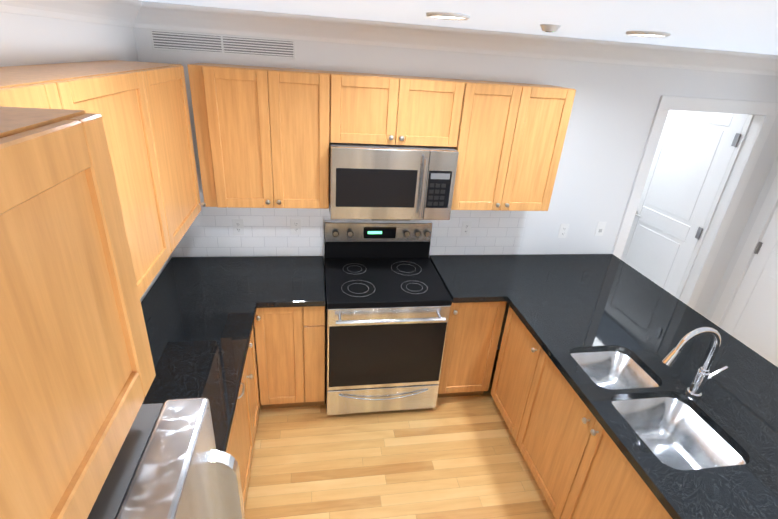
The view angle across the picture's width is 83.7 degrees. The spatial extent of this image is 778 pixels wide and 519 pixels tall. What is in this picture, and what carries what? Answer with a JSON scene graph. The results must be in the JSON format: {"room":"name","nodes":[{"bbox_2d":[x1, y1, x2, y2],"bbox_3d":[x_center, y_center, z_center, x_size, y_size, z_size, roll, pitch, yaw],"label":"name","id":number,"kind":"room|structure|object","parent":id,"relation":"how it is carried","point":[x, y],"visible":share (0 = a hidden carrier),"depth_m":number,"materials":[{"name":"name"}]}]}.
{"room":"kitchen","nodes":[
{"label":"kitchen","id":0,"kind":"room"},
{"bbox_2d":[0,12,171,301],"bbox_3d":[-0.940,1.331,-0.504,0.120,2.420,7.720,-1,26,-10],"label":"wall","id":1,"kind":"structure","parent":0,"point":[24,39],"depth_m":1.68,"materials":[{"name":"white paint"}]},
{"bbox_2d":[0,68,83,109],"bbox_3d":[-0.973,0.025,0.960,0.330,0.760,0.703,-1,26,-10],"label":"upper cabinet","id":2,"kind":"object","parent":1,"relation":"attached to","point":[48,90],"depth_m":1.07,"materials":[{"name":"brown wood"}]},
{"bbox_2d":[0,0,147,27],"bbox_3d":[-0.759,0.295,-0.976,0.094,0.125,7.480,-1,26,-10],"label":"crown molding","id":3,"kind":"structure","parent":1,"relation":"attached to","point":[128,13],"depth_m":1.82,"materials":[{"name":"white paint"}]},
{"bbox_2d":[0,106,155,518],"bbox_3d":[-0.638,0.202,0.199,0.723,0.435,0.902,-1,26,-10],"label":"upper cabinet","id":4,"kind":"object","parent":1,"relation":"attached to","point":[77,373],"visible":1,"depth_m":0.49,"materials":[{"name":"brown wood"}]},
{"bbox_2d":[0,61,179,297],"bbox_3d":[-1.067,-0.234,1.491,0.330,0.760,0.728,-1,26,-10],"label":"upper cabinet","id":5,"kind":"object","parent":1,"relation":"attached to","point":[141,109],"depth_m":1.61,"materials":[{"name":"brown wood"}]},
{"bbox_2d":[96,60,205,239],"bbox_3d":[-1.159,-0.490,2.017,0.330,0.760,0.693,-1,26,-10],"label":"upper cabinet","id":6,"kind":"object","parent":1,"relation":"attached to","point":[171,94],"depth_m":2.09,"materials":[{"name":"brown wood"}]},
{"bbox_2d":[140,253,171,300],"bbox_3d":[-1.290,0.257,1.854,0.006,0.461,2.190,-1,26,-10],"label":"tile backsplash","id":7,"kind":"structure","parent":1,"relation":"attached to","point":[170,256],"depth_m":2.65,"materials":[{"name":"white tile"}]},
{"bbox_2d":[244,350,554,518],"bbox_3d":[2.664,2.109,1.354,7.840,0.100,9.460,-1,26,-10],"label":"floor","id":8,"kind":"structure","parent":0,"point":[459,457],"depth_m":2.63,"materials":[{"name":"brown wood"}]},
{"bbox_2d":[87,398,244,518],"bbox_3d":[-0.663,1.200,0.680,0.810,1.680,0.900,-1,26,-10],"label":"fridge","id":9,"kind":"object","parent":8,"relation":"on","point":[171,462],"visible":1,"depth_m":0.68,"materials":[{"name":"grey metal"}]},
{"bbox_2d":[226,432,233,456],"bbox_3d":[-0.931,1.205,1.571,0.599,0.876,0.754,-1,26,-10],"label":"base cabinet","id":10,"kind":"object","parent":8,"relation":"on","point":[230,446],"depth_m":1.89,"materials":[{"name":"brown wood"}]},
{"bbox_2d":[141,256,325,451],"bbox_3d":[-0.805,0.475,2.059,1.025,0.039,2.213,-1,26,-10],"label":"countertop","id":11,"kind":"structure","parent":10,"relation":"on","point":[199,313],"depth_m":2.36,"materials":[{"name":"black stone"}]},
{"bbox_2d":[230,342,257,509],"bbox_3d":[-1.033,0.923,2.151,0.599,0.876,0.668,-1,26,-10],"label":"base cabinet","id":12,"kind":"object","parent":8,"relation":"on","point":[240,445],"depth_m":2.32,"materials":[{"name":"brown wood"}]},
{"bbox_2d":[250,328,259,414],"bbox_3d":[-1.096,0.749,2.509,0.599,0.876,0.374,-1,26,-10],"label":"base cabinet","id":13,"kind":"object","parent":8,"relation":"on","point":[252,343],"depth_m":2.68,"materials":[{"name":"brown wood"}]},
{"bbox_2d":[254,306,324,408],"bbox_3d":[-0.665,0.541,3.014,0.425,0.875,0.631,-1,26,-10],"label":"base cabinet","id":14,"kind":"object","parent":8,"relation":"on","point":[290,347],"visible":0.79,"depth_m":2.74,"materials":[{"name":"brown wood"}]},
{"bbox_2d":[324,220,451,414],"bbox_3d":[-0.053,0.416,3.001,0.764,1.190,0.731,-1,26,-10],"label":"electric range","id":15,"kind":"object","parent":8,"relation":"on","point":[388,304],"visible":1,"depth_m":2.83,"materials":[{"name":"grey"}]},
{"bbox_2d":[437,302,506,397],"bbox_3d":[0.510,0.530,3.215,0.385,0.875,0.631,-1,26,-10],"label":"base cabinet","id":16,"kind":"object","parent":8,"relation":"on","point":[472,338],"visible":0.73,"depth_m":2.95,"materials":[{"name":"brown wood"}]},
{"bbox_2d":[491,306,563,446],"bbox_3d":[1.083,0.766,2.806,0.598,0.876,0.504,-1,26,-10],"label":"base cabinet","id":17,"kind":"object","parent":8,"relation":"on","point":[522,363],"depth_m":2.70,"materials":[{"name":"brown wood"}]},
{"bbox_2d":[429,254,777,518],"bbox_3d":[1.281,0.606,2.103,1.527,0.039,2.902,-1,26,-10],"label":"countertop","id":18,"kind":"structure","parent":17,"relation":"on","point":[563,306],"depth_m":2.31,"materials":[{"name":"black stone"}]},
{"bbox_2d":[571,351,745,469],"bbox_3d":[1.177,0.755,2.055,0.436,0.200,0.796,-1,26,-10],"label":"sink","id":19,"kind":"object","parent":18,"relation":"in","point":[674,433],"visible":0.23,"depth_m":2.06,"materials":[{"name":"silver metal"}]},
{"bbox_2d":[662,327,727,397],"bbox_3d":[1.377,0.460,1.940,0.356,0.374,0.060,-1,26,-10],"label":"chrome gooseneck faucet","id":20,"kind":"object","parent":18,"relation":"on","point":[703,375],"visible":1,"depth_m":1.92,"materials":[{"name":"silver metal"}]},
{"bbox_2d":[519,378,671,518],"bbox_3d":[1.189,1.176,2.215,0.598,0.656,1.050,-1,26,-10],"label":"base cabinet","id":21,"kind":"object","parent":8,"relation":"on","point":[580,466],"depth_m":2.10,"materials":[{"name":"brown wood"}]},
{"bbox_2d":[136,28,777,360],"bbox_3d":[0.895,-0.333,3.288,4.750,2.420,0.120,-1,26,-10],"label":"wall","id":22,"kind":"structure","parent":0,"point":[614,106],"depth_m":3.02,"materials":[{"name":"white paint"}]},
{"bbox_2d":[150,29,295,58],"bbox_3d":[-0.929,-1.218,2.461,0.780,0.105,0.012,-1,26,-10],"label":"air vent","id":23,"kind":"object","parent":22,"relation":"in","point":[201,42],"visible":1,"depth_m":2.46,"materials":[{"name":"silver metal"}]},
{"bbox_2d":[172,191,527,256],"bbox_3d":[-0.223,-0.239,3.065,2.530,0.461,0.007,-1,26,-10],"label":"tile backsplash","id":24,"kind":"structure","parent":22,"relation":"attached to","point":[267,232],"depth_m":3.02,"materials":[{"name":"white tile"}]},
{"bbox_2d":[232,219,244,234],"bbox_3d":[-1.015,-0.219,2.926,0.072,0.116,0.009,-1,26,-10],"label":"outlet","id":25,"kind":"object","parent":24,"relation":"attached to","point":[238,226],"visible":1,"depth_m":2.92,"materials":[{"name":"white plastic"}]},
{"bbox_2d":[290,219,300,234],"bbox_3d":[-0.641,-0.225,2.990,0.072,0.116,0.009,-1,26,-10],"label":"outlet","id":26,"kind":"object","parent":24,"relation":"attached to","point":[295,226],"visible":1,"depth_m":2.99,"materials":[{"name":"white plastic"}]},
{"bbox_2d":[461,221,471,235],"bbox_3d":[0.571,-0.227,3.202,0.072,0.116,0.009,-1,26,-10],"label":"outlet","id":27,"kind":"object","parent":24,"relation":"attached to","point":[466,228],"visible":1,"depth_m":3.20,"materials":[{"name":"white plastic"}]},
{"bbox_2d":[187,63,575,210],"bbox_3d":[-0.006,-0.715,2.670,2.164,0.760,0.363,-1,26,-10],"label":"upper cabinet","id":28,"kind":"object","parent":22,"relation":"attached to","point":[265,136],"visible":1,"depth_m":2.49,"materials":[{"name":"brown wood"}]},
{"bbox_2d":[329,141,458,220],"bbox_3d":[0.002,-0.505,2.720,0.742,0.435,0.455,-1,26,-10],"label":"microwave","id":29,"kind":"object","parent":28,"relation":"attached to","point":[375,182],"visible":1,"depth_m":2.55,"materials":[{"name":"grey metal"}]},
{"bbox_2d":[144,1,777,75],"bbox_3d":[0.893,-1.321,2.687,4.380,0.125,0.094,-1,26,-10],"label":"crown molding","id":30,"kind":"structure","parent":22,"relation":"attached to","point":[173,16],"depth_m":2.58,"materials":[{"name":"white paint"}]},
{"bbox_2d":[557,224,568,237],"bbox_3d":[1.347,-0.219,3.351,0.072,0.116,0.009,-1,26,-10],"label":"outlet","id":31,"kind":"object","parent":22,"relation":"attached to","point":[563,231],"visible":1,"depth_m":3.35,"materials":[{"name":"white plastic"}]},
{"bbox_2d":[594,222,605,235],"bbox_3d":[1.654,-0.239,3.394,0.072,0.116,0.010,-1,26,-10],"label":"light switch","id":32,"kind":"object","parent":22,"relation":"attached to","point":[600,228],"visible":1,"depth_m":3.39,"materials":[{"name":"white plastic"}]},
{"bbox_2d":[621,110,747,295],"bbox_3d":[2.582,-0.372,4.082,0.162,2.017,0.813,-1,26,-10],"label":"door leaf","id":33,"kind":"structure","parent":22,"relation":"in","point":[692,156],"depth_m":3.92,"materials":[{"name":"white paint"}]},
{"bbox_2d":[612,95,777,309],"bbox_3d":[2.289,-0.210,3.594,0.990,2.120,0.156,-1,26,-10],"label":"door frame","id":34,"kind":"structure","parent":22,"relation":"attached to","point":[759,122],"depth_m":3.36,"materials":[{"name":"white paint"}]},
{"bbox_2d":[141,0,777,54],"bbox_3d":[2.829,-0.163,0.277,7.840,0.100,9.460,-1,26,-10],"label":"ceiling","id":35,"kind":"structure","parent":0,"point":[750,26],"depth_m":1.68,"materials":[{"name":"white paint"}]},
{"bbox_2d":[426,12,469,19],"bbox_3d":[0.246,-1.015,1.806,0.185,0.021,0.185,-1,26,-10],"label":"recessed light","id":36,"kind":"object","parent":35,"relation":"in","point":[447,16],"visible":0.92,"depth_m":1.75,"materials":[{"name":"white paint"}]},
{"bbox_2d":[540,24,560,32],"bbox_3d":[0.719,-1.033,1.942,0.090,0.030,0.090,-1,26,-10],"label":"smoke detector","id":37,"kind":"object","parent":35,"relation":"attached to","point":[549,28],"visible":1,"depth_m":1.92,"materials":[{"name":"white plastic"}]},
{"bbox_2d":[625,31,670,37],"bbox_3d":[1.172,-1.024,1.965,0.185,0.021,0.185,-1,26,-10],"label":"recessed light","id":38,"kind":"object","parent":35,"relation":"in","point":[657,34],"visible":0.85,"depth_m":1.92,"materials":[{"name":"white paint"}]},
{"bbox_2d":[704,148,777,319],"bbox_3d":[3.156,0.028,2.872,0.180,2.420,1.620,-1,26,-10],"label":"wall","id":39,"kind":"structure","parent":0,"point":[769,176],"depth_m":3.62,"materials":[{"name":"white paint"}]},
{"bbox_2d":[710,172,777,326],"bbox_3d":[3.142,0.177,2.907,0.138,2.120,1.562,-1,26,-10],"label":"door frame","id":40,"kind":"structure","parent":39,"relation":"attached to","point":[770,204],"depth_m":3.58,"materials":[{"name":"white paint"}]},
{"bbox_2d":[720,206,777,366],"bbox_3d":[3.024,0.069,3.220,0.099,2.017,0.682,-1,26,-10],"label":"closet door leaf","id":41,"kind":"structure","parent":39,"relation":"in","point":[750,321],"depth_m":3.49,"materials":[{"name":"white paint"}]}
]}

